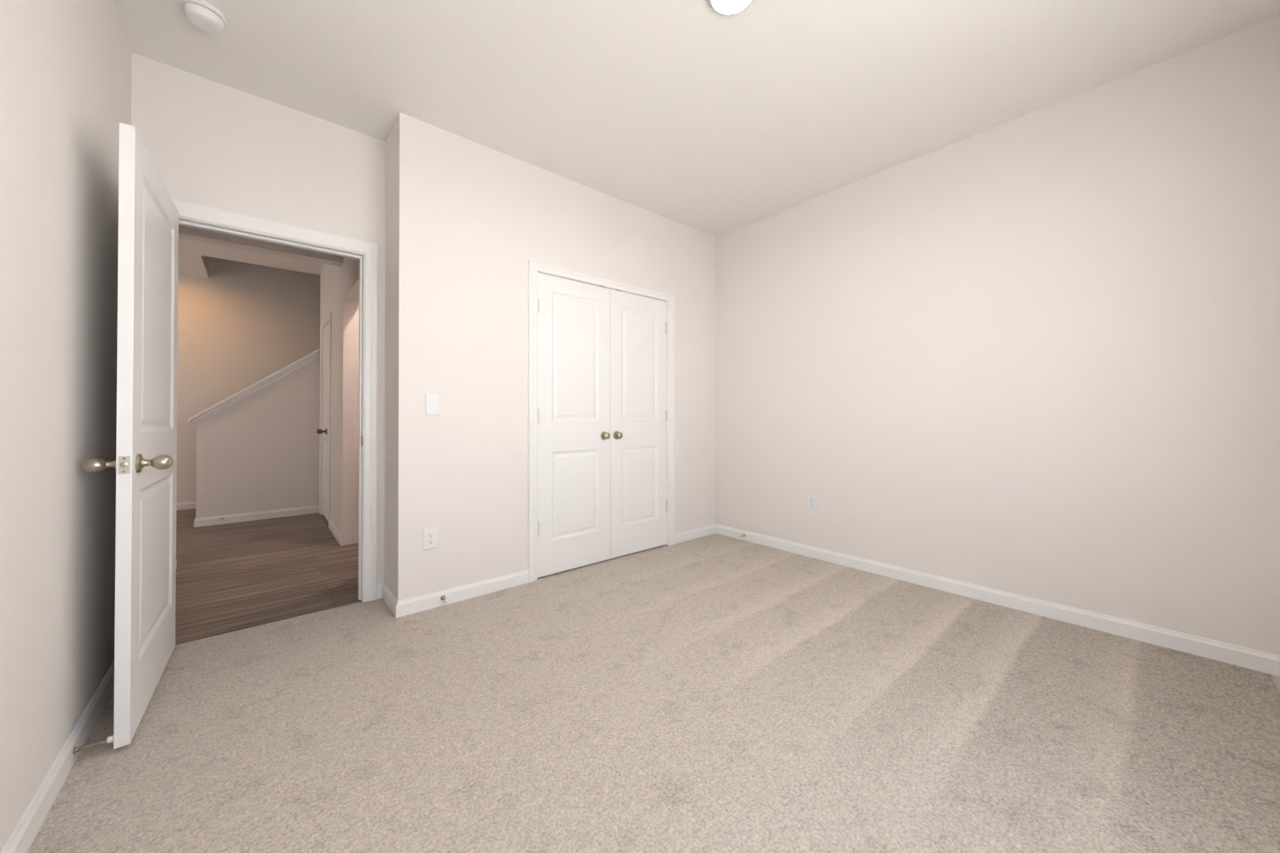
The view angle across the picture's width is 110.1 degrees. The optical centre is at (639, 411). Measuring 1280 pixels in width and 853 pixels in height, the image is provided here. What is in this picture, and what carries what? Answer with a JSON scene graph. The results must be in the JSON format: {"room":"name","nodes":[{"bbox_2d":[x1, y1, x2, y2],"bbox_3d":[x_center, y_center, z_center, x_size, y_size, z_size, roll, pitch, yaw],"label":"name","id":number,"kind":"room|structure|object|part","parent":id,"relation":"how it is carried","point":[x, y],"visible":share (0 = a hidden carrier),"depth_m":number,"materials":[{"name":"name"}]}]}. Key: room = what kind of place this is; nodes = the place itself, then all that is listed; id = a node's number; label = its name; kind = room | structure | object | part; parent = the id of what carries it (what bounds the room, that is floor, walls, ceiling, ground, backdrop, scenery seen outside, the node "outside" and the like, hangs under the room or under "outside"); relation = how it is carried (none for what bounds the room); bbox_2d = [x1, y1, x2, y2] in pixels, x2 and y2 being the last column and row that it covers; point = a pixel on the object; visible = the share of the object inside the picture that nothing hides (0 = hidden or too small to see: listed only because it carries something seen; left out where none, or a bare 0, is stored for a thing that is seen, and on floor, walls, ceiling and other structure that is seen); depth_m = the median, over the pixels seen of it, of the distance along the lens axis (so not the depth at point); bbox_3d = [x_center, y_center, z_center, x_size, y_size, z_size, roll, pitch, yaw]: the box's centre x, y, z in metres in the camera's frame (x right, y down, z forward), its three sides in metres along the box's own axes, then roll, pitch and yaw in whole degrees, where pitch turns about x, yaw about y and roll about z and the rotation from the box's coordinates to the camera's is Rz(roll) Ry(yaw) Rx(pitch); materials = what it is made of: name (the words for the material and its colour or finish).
{"room":"empty bedroom","nodes":[
{"label":"empty bedroom","id":0,"kind":"room"},
{"bbox_2d":[0,0,131,852],"bbox_3d":[-1.651,-0.277,1.161,0.115,2.753,5.225,0,-1,-41],"label":"wall","id":1,"kind":"structure","parent":0,"point":[65,65],"depth_m":1.29,"materials":[{"name":"white paint"}]},
{"bbox_2d":[0,660,114,852],"bbox_3d":[-1.135,1.052,0.647,0.013,0.083,3.567,0,-1,-41],"label":"baseboard","id":2,"kind":"structure","parent":1,"relation":"attached to","point":[28,827],"depth_m":1.29,"materials":[{"name":"white paint"}]},
{"bbox_2d":[72,735,113,754],"bbox_3d":[-1.736,1.059,1.425,0.084,0.021,0.021,0,-1,-41],"label":"door stop","id":3,"kind":"object","parent":1,"relation":"attached to","point":[110,739],"visible":1,"depth_m":1.42,"materials":[{"name":"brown metal"}]},
{"bbox_2d":[176,256,319,502],"bbox_3d":[-5.324,-1.503,5.363,5.600,5.300,0.115,0,-1,-41],"label":"wall","id":4,"kind":"structure","parent":0,"point":[242,324],"depth_m":5.53,"materials":[{"name":"white paint"}]},
{"bbox_2d":[176,501,196,510],"bbox_3d":[-5.917,1.101,4.741,3.915,0.083,0.013,0,-1,-41],"label":"baseboard","id":5,"kind":"structure","parent":4,"relation":"attached to","point":[187,505],"depth_m":5.25,"materials":[{"name":"white paint"}]},
{"bbox_2d":[195,358,319,518],"bbox_3d":[-4.036,0.245,4.790,1.002,1.788,0.120,0,-1,-41],"label":"wall","id":6,"kind":"structure","parent":0,"point":[259,453],"depth_m":4.75,"materials":[{"name":"white paint"}]},
{"bbox_2d":[187,348,319,424],"bbox_3d":[-4.058,-0.295,4.777,1.057,0.862,0.210,0,-1,-41],"label":"cap","id":7,"kind":"object","parent":6,"relation":"attached to","point":[279,374],"visible":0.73,"depth_m":4.68,"materials":[{"name":"white paint"}]},
{"bbox_2d":[193,505,319,527],"bbox_3d":[-4.035,1.097,4.773,1.015,0.083,0.133,0,-1,-41],"label":"baseboard","id":8,"kind":"structure","parent":6,"relation":"attached to","point":[205,521],"depth_m":4.69,"materials":[{"name":"white paint"}]},
{"bbox_2d":[131,52,386,586],"bbox_3d":[-1.925,-0.264,2.449,1.144,2.753,0.115,0,-1,-41],"label":"wall","id":9,"kind":"structure","parent":0,"point":[210,143],"depth_m":2.35,"materials":[{"name":"white paint"}]},
{"bbox_2d":[171,198,378,602],"bbox_3d":[-1.967,0.052,2.398,0.963,2.119,0.132,0,-1,-41],"label":"door frame","id":10,"kind":"structure","parent":9,"relation":"attached to","point":[185,209],"depth_m":2.63,"materials":[{"name":"white paint"}]},
{"bbox_2d":[82,122,178,749],"bbox_3d":[-1.934,0.075,1.775,0.205,2.032,0.827,0,-1,-39],"label":"door","id":11,"kind":"structure","parent":10,"relation":"attached to","point":[145,465],"depth_m":1.60,"materials":[{"name":"white paint"}]},
{"bbox_3d":[-1.772,0.176,1.476,0.085,0.066,0.066,0,-1,-39],"label":"knob","id":12,"kind":"part","parent":11,"relation":"part of","materials":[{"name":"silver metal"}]},
{"bbox_3d":[-1.683,0.174,1.461,0.025,0.058,0.002,0,-1,-39],"label":"latch plate","id":13,"kind":"part","parent":11,"relation":"part of","materials":[{"name":"silver metal"}]},
{"bbox_3d":[-1.678,0.176,1.551,0.085,0.066,0.066,0,-1,-39],"label":"knob","id":14,"kind":"part","parent":11,"relation":"part of","materials":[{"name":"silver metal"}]},
{"bbox_2d":[178,225,343,266],"bbox_3d":[-2.934,-1.444,3.521,0.993,0.368,0.130,0,-1,-41],"label":"ceiling","id":15,"kind":"structure","parent":0,"point":[187,233],"depth_m":3.45,"materials":[{"name":"white paint"}]},
{"bbox_2d":[320,256,358,546],"bbox_3d":[-2.616,-0.248,4.012,0.140,2.753,3.158,0,-1,-41],"label":"wall","id":16,"kind":"structure","parent":0,"point":[339,285],"depth_m":3.83,"materials":[{"name":"white paint"}]},
{"bbox_2d":[316,322,329,521],"bbox_3d":[-3.309,0.103,4.677,0.120,2.023,0.705,0,-1,-41],"label":"door","id":17,"kind":"structure","parent":16,"relation":"in","point":[326,331],"depth_m":4.74,"materials":[{"name":"white paint"}]},
{"bbox_3d":[-3.288,0.206,4.625,0.085,0.066,0.066,0,-1,-41],"label":"knob","id":18,"kind":"part","parent":17,"relation":"part of","materials":[{"name":"silver metal"}]},
{"bbox_2d":[319,310,331,528],"bbox_3d":[-3.245,0.079,4.732,0.157,2.115,0.870,0,-1,-41],"label":"door frame","id":19,"kind":"structure","parent":16,"relation":"attached to","point":[328,318],"depth_m":4.71,"materials":[{"name":"white paint"}]},
{"bbox_2d":[329,519,342,546],"bbox_3d":[-2.756,1.088,4.049,0.013,0.083,0.775,0,-1,-41],"label":"baseboard","id":20,"kind":"structure","parent":16,"relation":"attached to","point":[334,531],"depth_m":3.98,"materials":[{"name":"white paint"}]},
{"bbox_2d":[337,485,339,500],"bbox_3d":[-2.644,0.708,3.923,0.009,0.122,0.076,0,-1,-41],"label":"electrical outlet","id":21,"kind":"object","parent":16,"relation":"attached to","point":[338,485],"visible":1,"depth_m":3.90,"materials":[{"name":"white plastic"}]},
{"bbox_2d":[384,112,715,601],"bbox_3d":[-0.377,-0.258,3.470,2.764,2.753,0.347,0,-1,-41],"label":"wall","id":22,"kind":"structure","parent":0,"point":[466,218],"depth_m":2.74,"materials":[{"name":"white paint"}]},
{"bbox_2d":[423,526,437,551],"bbox_3d":[-1.185,0.719,2.533,0.076,0.122,0.009,0,-1,-41],"label":"electrical outlet","id":23,"kind":"object","parent":22,"relation":"attached to","point":[430,535],"visible":1,"depth_m":2.53,"materials":[{"name":"white plastic"}]},
{"bbox_2d":[427,539,434,545],"bbox_3d":[-1.184,0.738,2.531,0.034,0.028,0.004,0,-1,-41],"label":"receptacle","id":24,"kind":"object","parent":23,"relation":"attached to","point":[430,542],"depth_m":2.53,"materials":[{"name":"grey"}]},
{"bbox_2d":[427,532,434,538],"bbox_3d":[-1.184,0.699,2.532,0.034,0.028,0.004,0,-1,-41],"label":"receptacle","id":25,"kind":"object","parent":23,"relation":"attached to","point":[430,535],"depth_m":2.53,"materials":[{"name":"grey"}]},
{"bbox_2d":[424,393,439,414],"bbox_3d":[-1.178,-0.043,2.545,0.076,0.124,0.012,0,-1,-41],"label":"light switch","id":26,"kind":"object","parent":22,"relation":"attached to","point":[432,400],"visible":1,"depth_m":2.54,"materials":[{"name":"white plastic"}]},
{"bbox_2d":[440,595,448,603],"bbox_3d":[-1.105,1.066,2.535,0.025,0.025,0.078,0,-1,-41],"label":"door stop","id":27,"kind":"object","parent":22,"relation":"attached to","point":[443,598],"visible":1,"depth_m":2.53,"materials":[{"name":"brown metal"}]},
{"bbox_2d":[376,524,716,617],"bbox_3d":[-0.434,1.077,3.397,2.676,0.083,0.360,0,-1,-41],"label":"baseboard","id":28,"kind":"structure","parent":22,"relation":"attached to","point":[399,609],"depth_m":2.66,"materials":[{"name":"white paint"}]},
{"bbox_2d":[537,272,610,578],"bbox_3d":[-0.452,0.085,3.160,0.619,2.037,0.092,0,-1,-41],"label":"door","id":29,"kind":"structure","parent":22,"relation":"in","point":[574,317],"depth_m":3.16,"materials":[{"name":"white paint"}]},
{"bbox_3d":[-0.249,0.179,3.309,0.063,0.063,0.057,0,-1,-41],"label":"knob","id":30,"kind":"part","parent":29,"relation":"part of","materials":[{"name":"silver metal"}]},
{"bbox_2d":[528,259,674,583],"bbox_3d":[-0.256,0.064,3.406,1.340,2.108,0.132,0,-1,-41],"label":"door frame","id":31,"kind":"structure","parent":22,"relation":"attached to","point":[533,267],"depth_m":3.02,"materials":[{"name":"white paint"}]},
{"bbox_2d":[610,289,667,558],"bbox_3d":[0.014,0.088,3.559,0.602,2.037,0.092,0,-1,-41],"label":"door","id":32,"kind":"structure","parent":22,"relation":"in","point":[638,324],"depth_m":3.54,"materials":[{"name":"white paint"}]},
{"bbox_3d":[-0.159,0.179,3.387,0.063,0.063,0.057,0,-1,-41],"label":"knob","id":33,"kind":"part","parent":32,"relation":"part of","materials":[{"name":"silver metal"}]},
{"bbox_2d":[27,508,1279,852],"bbox_3d":[-2.216,1.164,2.570,6.715,0.100,8.125,0,-1,-41],"label":"floor","id":34,"kind":"structure","parent":0,"point":[713,693],"depth_m":1.58,"materials":[{"name":"beige carpet"}]},
{"bbox_2d":[175,601,362,645],"bbox_3d":[-1.942,1.115,2.363,0.813,0.013,0.012,0,-1,-41],"label":"threshold","id":35,"kind":"object","parent":34,"relation":"on","point":[358,601],"visible":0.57,"depth_m":2.34,"materials":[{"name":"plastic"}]},
{"bbox_2d":[113,0,1279,278],"bbox_3d":[-2.255,-1.788,2.635,6.715,0.300,8.225,0,-1,-41],"label":"ceiling","id":36,"kind":"structure","parent":0,"point":[686,113],"depth_m":2.17,"materials":[{"name":"white paint"}]},
{"bbox_2d":[179,0,226,33],"bbox_3d":[-1.796,-1.619,1.844,0.140,0.054,0.140,0,-1,-41],"label":"smoke detector","id":37,"kind":"object","parent":36,"relation":"attached to","point":[201,13],"visible":1,"depth_m":1.82,"materials":[{"name":"white plastic"}]},
{"bbox_2d":[707,0,753,15],"bbox_3d":[0.362,-1.642,1.757,0.196,0.019,0.196,0,-1,-41],"label":"recessed light","id":38,"kind":"object","parent":36,"relation":"in","point":[721,7],"visible":1,"depth_m":1.81,"materials":[{"name":"white plastic"}]},
{"bbox_2d":[712,0,748,10],"bbox_3d":[0.362,-1.647,1.757,0.160,0.003,0.160,0,-1,-41],"label":"diffuser","id":39,"kind":"object","parent":38,"relation":"attached to","point":[717,4],"depth_m":1.81,"materials":[{"name":"white plastic"}]},
{"bbox_2d":[714,15,1279,656],"bbox_3d":[1.608,-0.265,3.187,0.115,2.753,4.065,0,-1,-41],"label":"wall","id":40,"kind":"structure","parent":0,"point":[1036,354],"depth_m":2.42,"materials":[{"name":"white paint"}]},
{"bbox_2d":[806,494,816,512],"bbox_3d":[1.314,0.701,3.428,0.009,0.122,0.076,0,-1,-41],"label":"electrical outlet","id":41,"kind":"object","parent":40,"relation":"attached to","point":[811,499],"visible":1,"depth_m":3.42,"materials":[{"name":"white plastic"}]},
{"bbox_2d":[715,524,1279,676],"bbox_3d":[1.753,1.067,2.910,0.013,0.083,3.250,0,-1,-41],"label":"baseboard","id":42,"kind":"structure","parent":40,"relation":"attached to","point":[1267,663],"depth_m":2.39,"materials":[{"name":"white paint"}]}
]}

